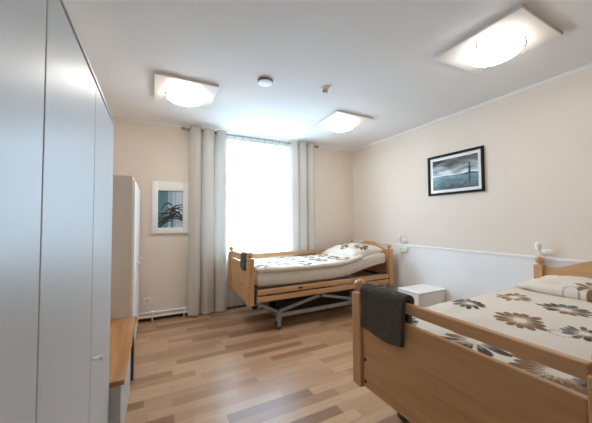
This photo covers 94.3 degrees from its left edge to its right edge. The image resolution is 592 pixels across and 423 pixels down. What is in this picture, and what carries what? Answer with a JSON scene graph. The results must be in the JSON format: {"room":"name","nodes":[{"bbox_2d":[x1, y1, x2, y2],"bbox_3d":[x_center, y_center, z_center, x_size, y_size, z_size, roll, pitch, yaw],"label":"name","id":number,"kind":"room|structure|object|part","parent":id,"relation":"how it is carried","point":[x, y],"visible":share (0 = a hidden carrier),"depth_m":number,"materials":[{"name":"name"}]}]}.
{"room":"nursing home bedroom","nodes":[
{"label":"nursing home bedroom","id":0,"kind":"room"},
{"bbox_2d":[113,119,353,319],"bbox_3d":[-0.840,0.135,4.351,4.512,2.600,0.350,1,-2,-27],"label":"wall","id":1,"kind":"structure","parent":0,"point":[146,152],"depth_m":3.71,"materials":[{"name":"beige paint"}]},
{"bbox_2d":[143,297,150,304],"bbox_3d":[-1.926,1.159,3.548,0.084,0.084,0.018,1,-2,-27],"label":"wall socket","id":2,"kind":"object","parent":1,"relation":"attached to","point":[146,301],"visible":1,"depth_m":3.54,"materials":[{"name":"white plastic"}]},
{"bbox_2d":[139,306,186,321],"bbox_3d":[-1.737,1.351,3.614,0.570,0.128,0.059,1,-2,-27],"label":"pipes","id":3,"kind":"object","parent":1,"relation":"attached to","point":[183,307],"visible":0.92,"depth_m":3.60,"materials":[{"name":"white metal"}]},
{"bbox_2d":[151,181,187,233],"bbox_3d":[-1.690,-0.053,3.704,0.455,0.690,0.035,1,-2,-27],"label":"framed picture","id":4,"kind":"object","parent":1,"relation":"attached to","point":[169,199],"visible":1,"depth_m":3.70,"materials":[{"name":"paper"}]},
{"bbox_2d":[158,190,182,227],"bbox_3d":[-1.694,-0.030,3.712,0.300,0.500,0.001,1,-2,-27],"label":"print","id":5,"kind":"object","parent":4,"relation":"attached to","point":[170,203],"depth_m":3.71},
{"bbox_2d":[112,116,351,151],"bbox_3d":[-0.762,-1.159,4.230,4.111,0.022,0.022,1,-2,-27],"label":"crown molding","id":6,"kind":"structure","parent":1,"relation":"attached to","point":[113,117],"depth_m":3.77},
{"bbox_2d":[138,289,353,321],"bbox_3d":[-0.759,1.413,4.140,4.092,0.030,0.012,1,-2,-27],"label":"baseboard","id":7,"kind":"structure","parent":1,"relation":"attached to","point":[175,315],"depth_m":3.67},
{"bbox_2d":[181,127,318,147],"bbox_3d":[-0.606,-1.115,4.251,2.170,0.036,0.122,1,-2,-27],"label":"curtain rod","id":8,"kind":"object","parent":1,"relation":"attached to","point":[182,128],"visible":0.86,"depth_m":4.14,"materials":[{"name":"metal"}]},
{"bbox_2d":[187,126,226,315],"bbox_3d":[-1.227,0.117,3.842,0.524,2.565,0.124,1,-2,-27],"label":"curtain","id":9,"kind":"object","parent":8,"relation":"hanging from","point":[207,182],"visible":1,"depth_m":3.81,"materials":[{"name":"fabric"}]},
{"bbox_2d":[227,133,287,306],"bbox_3d":[-0.592,0.133,4.202,1.544,2.532,0.109,1,-2,-27],"label":"sheer curtain","id":10,"kind":"object","parent":8,"relation":"hanging from","point":[257,171],"visible":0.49,"depth_m":4.25,"materials":[{"name":"fabric"}]},
{"bbox_2d":[288,140,314,255],"bbox_3d":[0.111,0.134,4.527,0.496,2.565,0.114,1,-2,-27],"label":"curtain","id":11,"kind":"object","parent":8,"relation":"hanging from","point":[301,159],"visible":0.69,"depth_m":4.49,"materials":[{"name":"fabric"}]},
{"bbox_2d":[125,290,410,422],"bbox_3d":[0.496,1.387,1.710,4.512,0.100,6.282,1,-2,-27],"label":"floor","id":12,"kind":"structure","parent":0,"point":[233,365],"depth_m":2.34,"materials":[{"name":"laminate"}]},
{"bbox_2d":[0,0,114,422],"bbox_3d":[-0.775,0.381,0.416,0.640,1.834,2.133,1,-2,-27],"label":"wardrobe","id":13,"kind":"object","parent":12,"relation":"on","point":[57,122],"visible":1,"depth_m":0.62,"materials":[{"name":"white paint"}]},
{"bbox_3d":[-0.413,0.356,0.316,0.020,1.752,0.527,1,-2,-27],"label":"door","id":14,"kind":"part","parent":13,"relation":"part of","materials":[{"name":"white paint"}]},
{"bbox_3d":[-0.657,0.374,0.791,0.020,1.752,0.529,1,-2,-27],"label":"door","id":15,"kind":"part","parent":13,"relation":"part of","materials":[{"name":"white paint"}]},
{"bbox_3d":[-0.794,-0.529,0.441,0.608,0.013,2.133,1,-2,-27],"label":"panel","id":16,"kind":"part","parent":13,"relation":"part of","materials":[{"name":"white paint"}]},
{"bbox_3d":[-0.777,0.576,1.081,0.034,0.020,0.020,1,-2,-27],"label":"knob","id":17,"kind":"part","parent":13,"relation":"part of","materials":[{"name":"silver metal"}]},
{"bbox_3d":[-0.892,0.392,1.252,0.020,1.752,0.494,1,-2,-27],"label":"door","id":18,"kind":"part","parent":13,"relation":"part of","materials":[{"name":"white paint"}]},
{"bbox_3d":[-1.272,0.423,1.349,0.605,1.820,0.017,1,-2,-27],"label":"panel","id":19,"kind":"part","parent":13,"relation":"part of","materials":[{"name":"white paint"}]},
{"bbox_2d":[108,316,136,422],"bbox_3d":[-1.505,1.147,1.862,0.673,0.412,1.149,1,-2,-27],"label":"bench","id":20,"kind":"object","parent":12,"relation":"on","point":[122,330],"visible":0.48,"depth_m":1.78,"materials":[{"name":"brown wood"}]},
{"bbox_3d":[-1.344,1.174,2.258,0.020,0.383,0.080,1,-2,-27],"label":"leg","id":21,"kind":"part","parent":20,"relation":"part of","materials":[{"name":"grey metal"}]},
{"bbox_2d":[110,175,141,343],"bbox_3d":[-2.014,0.535,2.878,0.678,1.710,1.068,1,-2,-27],"label":"tall cabinet","id":22,"kind":"object","parent":12,"relation":"on","point":[125,254],"visible":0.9,"depth_m":2.52,"materials":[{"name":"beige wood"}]},
{"bbox_3d":[-1.637,0.524,2.787,0.019,1.622,0.515,1,-2,-27],"label":"door","id":23,"kind":"part","parent":22,"relation":"part of","materials":[{"name":"white wood"}]},
{"bbox_3d":[-1.876,0.542,3.254,0.019,1.622,0.526,1,-2,-27],"label":"door","id":24,"kind":"part","parent":22,"relation":"part of","materials":[{"name":"white wood"}]},
{"bbox_2d":[228,240,392,329],"bbox_3d":[0.245,0.942,3.986,2.237,0.950,0.927,1,-2,-27],"label":"bed","id":25,"kind":"object","parent":12,"relation":"on","point":[304,297],"visible":0.76,"depth_m":3.62,"materials":[{"name":"brown wood"}]},
{"bbox_3d":[-0.913,0.829,3.869,0.072,0.531,0.072,1,-2,-27],"label":"post","id":26,"kind":"part","parent":25,"relation":"part of","materials":[{"name":"brown wood"}]},
{"bbox_3d":[-0.720,0.846,3.487,0.026,0.449,0.774,1,-2,-27],"label":"foot panel","id":27,"kind":"part","parent":25,"relation":"part of","materials":[{"name":"brown wood"}]},
{"bbox_3d":[-0.717,0.550,3.499,0.032,0.050,0.784,1,-2,-27],"label":"rail","id":28,"kind":"part","parent":25,"relation":"part of","materials":[{"name":"brown wood"}]},
{"bbox_2d":[240,252,247,270],"bbox_3d":[-0.607,0.593,3.285,0.080,0.209,0.196,1,-2,-28],"label":"towel","id":29,"kind":"object","parent":25,"relation":"hanging from","point":[243,254],"visible":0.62,"depth_m":3.24,"materials":[{"name":"grey fabric"}]},
{"bbox_3d":[-0.519,0.800,3.112,0.072,0.531,0.072,1,-2,-27],"label":"post","id":30,"kind":"part","parent":25,"relation":"part of","materials":[{"name":"brown wood"}]},
{"bbox_3d":[-0.254,1.098,3.646,0.700,0.168,0.784,0,-2,-2],"label":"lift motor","id":31,"kind":"part","parent":25,"relation":"part of","materials":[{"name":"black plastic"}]},
{"bbox_3d":[0.050,0.660,4.400,2.045,0.062,0.022,1,-2,-28],"label":"rail","id":32,"kind":"part","parent":25,"relation":"part of","materials":[{"name":"brown wood"}]},
{"bbox_3d":[0.050,0.740,4.397,2.045,0.062,0.022,1,-2,-28],"label":"rail","id":33,"kind":"part","parent":25,"relation":"part of","materials":[{"name":"brown wood"}]},
{"bbox_3d":[0.065,1.137,3.433,0.606,0.159,0.025,1,-2,-27],"label":"scissor arm","id":34,"kind":"part","parent":25,"relation":"part of","materials":[{"name":"grey paint"}]},
{"bbox_3d":[0.180,1.251,3.940,1.355,0.045,0.895,1,-2,-27],"label":"frame","id":35,"kind":"part","parent":25,"relation":"part of","materials":[{"name":"grey paint"}]},
{"bbox_2d":[254,252,384,285],"bbox_3d":[0.253,0.764,3.980,2.020,0.292,0.830,1,-2,-28],"label":"mattress","id":36,"kind":"object","parent":25,"relation":"on","point":[290,277],"visible":0.41,"depth_m":3.52,"materials":[{"name":"beige fabric"}]},
{"bbox_2d":[239,252,363,272],"bbox_3d":[0.064,0.683,3.885,1.575,0.136,0.850,1,-2,-28],"label":"duvet","id":37,"kind":"object","parent":36,"relation":"on","point":[320,260],"visible":0.9,"depth_m":3.68,"materials":[{"name":"fabric"}]},
{"bbox_2d":[323,242,382,256],"bbox_3d":[0.867,0.616,4.300,0.586,0.243,0.755,1,-2,-30],"label":"pillow","id":38,"kind":"object","parent":36,"relation":"on","point":[353,249],"visible":0.76,"depth_m":4.08,"materials":[{"name":"fabric"}]},
{"bbox_3d":[0.245,0.938,3.986,2.125,0.050,0.810,1,-2,-27],"label":"deck frame","id":39,"kind":"part","parent":25,"relation":"part of","materials":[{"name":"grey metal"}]},
{"bbox_3d":[0.465,0.940,3.595,2.045,0.062,0.022,1,-2,-27],"label":"rail","id":40,"kind":"part","parent":25,"relation":"part of","materials":[{"name":"brown wood"}]},
{"bbox_3d":[0.466,1.020,3.592,2.045,0.062,0.022,1,-2,-27],"label":"rail","id":41,"kind":"part","parent":25,"relation":"part of","materials":[{"name":"brown wood"}]},
{"bbox_3d":[0.604,1.161,3.713,0.701,0.193,0.025,1,-2,-27],"label":"scissor arm","id":42,"kind":"part","parent":25,"relation":"part of","materials":[{"name":"grey paint"}]},
{"bbox_3d":[1.204,0.795,4.491,0.028,0.630,0.808,1,-2,-27],"label":"head panel","id":43,"kind":"part","parent":25,"relation":"part of","materials":[{"name":"brown wood"}]},
{"bbox_3d":[1.402,0.825,4.111,0.072,0.531,0.072,1,-2,-28],"label":"post","id":44,"kind":"part","parent":25,"relation":"part of","materials":[{"name":"brown wood"}]},
{"bbox_2d":[397,284,445,307],"bbox_3d":[1.599,1.186,3.495,0.497,0.414,0.330,1,-2,-27],"label":"nightstand","id":45,"kind":"object","parent":12,"relation":"on","point":[424,295],"visible":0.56,"depth_m":3.39,"materials":[{"name":"white wood"}]},
{"bbox_3d":[1.385,1.100,3.389,0.017,0.182,0.316,1,-2,-27],"label":"drawer","id":46,"kind":"part","parent":45,"relation":"part of","materials":[{"name":"white wood"}]},
{"bbox_2d":[352,256,591,422],"bbox_3d":[1.573,0.854,1.651,2.222,0.950,1.086,1,-2,-27],"label":"bed","id":47,"kind":"object","parent":12,"relation":"on","point":[433,378],"visible":0.78,"depth_m":1.09,"materials":[{"name":"brown wood"}]},
{"bbox_3d":[0.384,0.744,1.627,0.072,0.531,0.072,1,-2,-27],"label":"post","id":48,"kind":"part","parent":47,"relation":"part of","materials":[{"name":"brown wood"}]},
{"bbox_2d":[360,283,413,347],"bbox_3d":[0.469,0.536,1.457,0.102,0.255,0.311,1,-2,-27],"label":"towel","id":49,"kind":"object","parent":47,"relation":"hanging from","point":[383,314],"visible":0.98,"depth_m":1.40,"materials":[{"name":"grey fabric"}]},
{"bbox_3d":[0.607,0.758,1.171,0.026,0.449,0.933,1,-2,-27],"label":"foot panel","id":50,"kind":"part","parent":47,"relation":"part of","materials":[{"name":"brown wood"}]},
{"bbox_3d":[0.610,0.463,1.184,0.032,0.050,0.943,1,-2,-27],"label":"rail","id":51,"kind":"part","parent":47,"relation":"part of","materials":[{"name":"brown wood"}]},
{"bbox_3d":[2.307,0.767,2.590,0.072,0.531,0.072,1,-2,-27],"label":"post","id":52,"kind":"part","parent":47,"relation":"part of","materials":[{"name":"brown wood"}]},
{"bbox_3d":[2.533,0.706,2.139,0.028,0.630,0.967,1,-2,-27],"label":"head panel","id":53,"kind":"part","parent":47,"relation":"part of","materials":[{"name":"brown wood"}]},
{"bbox_3d":[0.838,0.710,0.722,0.072,0.531,0.072,1,-2,-27],"label":"post","id":54,"kind":"part","parent":47,"relation":"part of","materials":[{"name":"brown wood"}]},
{"bbox_3d":[1.573,0.767,1.655,2.030,0.108,0.979,1,-2,-27],"label":"mattress","id":55,"kind":"object","parent":47,"relation":"on","visible":0},
{"bbox_2d":[412,287,591,395],"bbox_3d":[1.547,0.664,1.646,2.005,0.096,1.019,1,-2,-27],"label":"duvet","id":56,"kind":"object","parent":55,"relation":"on","point":[561,324],"visible":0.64,"depth_m":1.53,"materials":[{"name":"fabric"}]},
{"bbox_2d":[514,275,591,302],"bbox_3d":[2.228,0.588,2.058,0.489,0.157,0.796,1,-2,-24],"label":"pillow","id":57,"kind":"object","parent":56,"relation":"on","point":[574,287],"visible":0.91,"depth_m":2.11,"materials":[{"name":"fabric"}]},
{"bbox_2d":[64,0,591,149],"bbox_3d":[0.482,-1.311,1.804,4.512,0.100,6.282,1,-2,-27],"label":"ceiling","id":58,"kind":"structure","parent":0,"point":[375,59],"depth_m":2.22,"materials":[{"name":"white paint"}]},
{"bbox_2d":[154,71,218,108],"bbox_3d":[-1.126,-1.161,2.789,0.560,0.114,0.594,1,-2,-27],"label":"ceiling lamp","id":59,"kind":"object","parent":58,"relation":"attached to","point":[169,88],"visible":1,"depth_m":2.67,"materials":[{"name":"white"}]},
{"bbox_3d":[-1.126,-1.129,2.788,0.340,0.050,0.340,1,-2,-27],"label":"lamp shade","id":60,"kind":"part","parent":59,"relation":"part of","materials":[{"name":"white glass"}]},
{"bbox_2d":[256,76,273,86],"bbox_3d":[-0.290,-1.213,2.578,0.172,0.032,0.172,1,-2,-27],"label":"smoke detector","id":61,"kind":"object","parent":58,"relation":"in","point":[265,81],"visible":1,"depth_m":2.54,"materials":[{"name":"white plastic"}]},
{"bbox_2d":[321,86,328,93],"bbox_3d":[0.288,-1.200,2.730,0.084,0.056,0.084,1,-2,-27],"label":"smoke detector","id":62,"kind":"object","parent":58,"relation":"attached to","point":[324,89],"visible":1,"depth_m":2.71,"materials":[{"name":"plastic"}]},
{"bbox_2d":[312,110,372,132],"bbox_3d":[0.601,-1.140,3.650,0.560,0.114,0.594,1,-2,-27],"label":"ceiling lamp","id":63,"kind":"object","parent":58,"relation":"attached to","point":[337,121],"visible":1,"depth_m":3.52,"materials":[{"name":"white"}]},
{"bbox_3d":[0.601,-1.108,3.649,0.340,0.050,0.340,1,-2,-27],"label":"lamp shade","id":64,"kind":"part","parent":63,"relation":"part of","materials":[{"name":"white glass"}]},
{"bbox_2d":[434,4,562,74],"bbox_3d":[1.491,-1.200,2.062,0.560,0.114,0.594,1,-2,-27],"label":"ceiling lamp","id":65,"kind":"object","parent":58,"relation":"attached to","point":[519,30],"visible":1,"depth_m":1.95,"materials":[{"name":"white"}]},
{"bbox_3d":[1.491,-1.169,2.061,0.340,0.050,0.340,1,-2,-27],"label":"lamp shade","id":66,"kind":"part","parent":65,"relation":"part of","materials":[{"name":"white glass"}]},
{"bbox_2d":[352,67,591,260],"bbox_3d":[2.499,0.055,2.561,0.200,2.600,5.882,1,-2,-27],"label":"wall","id":67,"kind":"structure","parent":0,"point":[537,141],"depth_m":2.94,"materials":[{"name":"beige paint"}]},
{"bbox_2d":[398,235,407,242],"bbox_3d":[1.568,0.404,4.041,0.100,0.130,0.106,1,-2,-27],"label":"reading lamp","id":68,"kind":"object","parent":67,"relation":"attached to","point":[399,236],"visible":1,"depth_m":4.04,"materials":[{"name":"white plastic"}]},
{"bbox_2d":[427,145,484,195],"bbox_3d":[1.951,-0.475,3.398,0.024,0.516,0.708,1,-2,-27],"label":"framed picture","id":69,"kind":"object","parent":67,"relation":"attached to","point":[463,171],"visible":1,"depth_m":3.36,"materials":[{"name":"paper"}]},
{"bbox_2d":[433,153,478,190],"bbox_3d":[1.954,-0.475,3.400,0.001,0.385,0.575,1,-2,-27],"label":"print","id":70,"kind":"object","parent":69,"relation":"attached to","point":[461,171],"depth_m":3.37},
{"bbox_2d":[354,241,577,301],"bbox_3d":[2.367,0.879,2.574,0.006,0.855,5.681,1,-2,-27],"label":"wall panel","id":71,"kind":"object","parent":67,"relation":"attached to","point":[463,275],"visible":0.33,"depth_m":3.31,"materials":[{"name":"white paint"}]},
{"bbox_2d":[401,252,402,286],"bbox_3d":[1.579,0.979,4.086,0.016,0.770,0.016,1,-2,-27],"label":"duct","id":72,"kind":"object","parent":71,"relation":"attached to","point":[401,252],"visible":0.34,"depth_m":4.09,"materials":[{"name":"white plastic"}]},
{"bbox_2d":[400,247,407,251],"bbox_3d":[1.589,0.557,4.048,0.043,0.070,0.130,1,-2,-27],"label":"box","id":73,"kind":"object","parent":71,"relation":"attached to","point":[402,249],"visible":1,"depth_m":4.01,"materials":[{"name":"white plastic"}]},
{"bbox_2d":[353,240,587,262],"bbox_3d":[2.360,0.444,2.587,0.016,0.026,5.681,1,-2,-27],"label":"rail","id":74,"kind":"object","parent":67,"relation":"attached to","point":[438,248],"visible":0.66,"depth_m":3.01,"materials":[{"name":"white wood"}]},
{"bbox_2d":[352,63,591,151],"bbox_3d":[2.348,-1.231,2.644,0.022,0.022,5.681,1,-2,-27],"label":"crown molding","id":75,"kind":"structure","parent":67,"relation":"attached to","point":[588,65],"depth_m":2.99,"materials":[{"name":"white paint"}]},
{"bbox_2d":[535,242,552,255],"bbox_3d":[2.320,0.349,2.574,0.100,0.130,0.106,1,-2,-27],"label":"reading lamp","id":76,"kind":"object","parent":67,"relation":"attached to","point":[538,245],"visible":1,"depth_m":2.57,"materials":[{"name":"white plastic"}]},
{"bbox_3d":[2.314,0.384,2.577,0.088,0.062,0.037,-1,-2,6],"label":"arm","id":77,"kind":"part","parent":76,"relation":"part of"}
]}

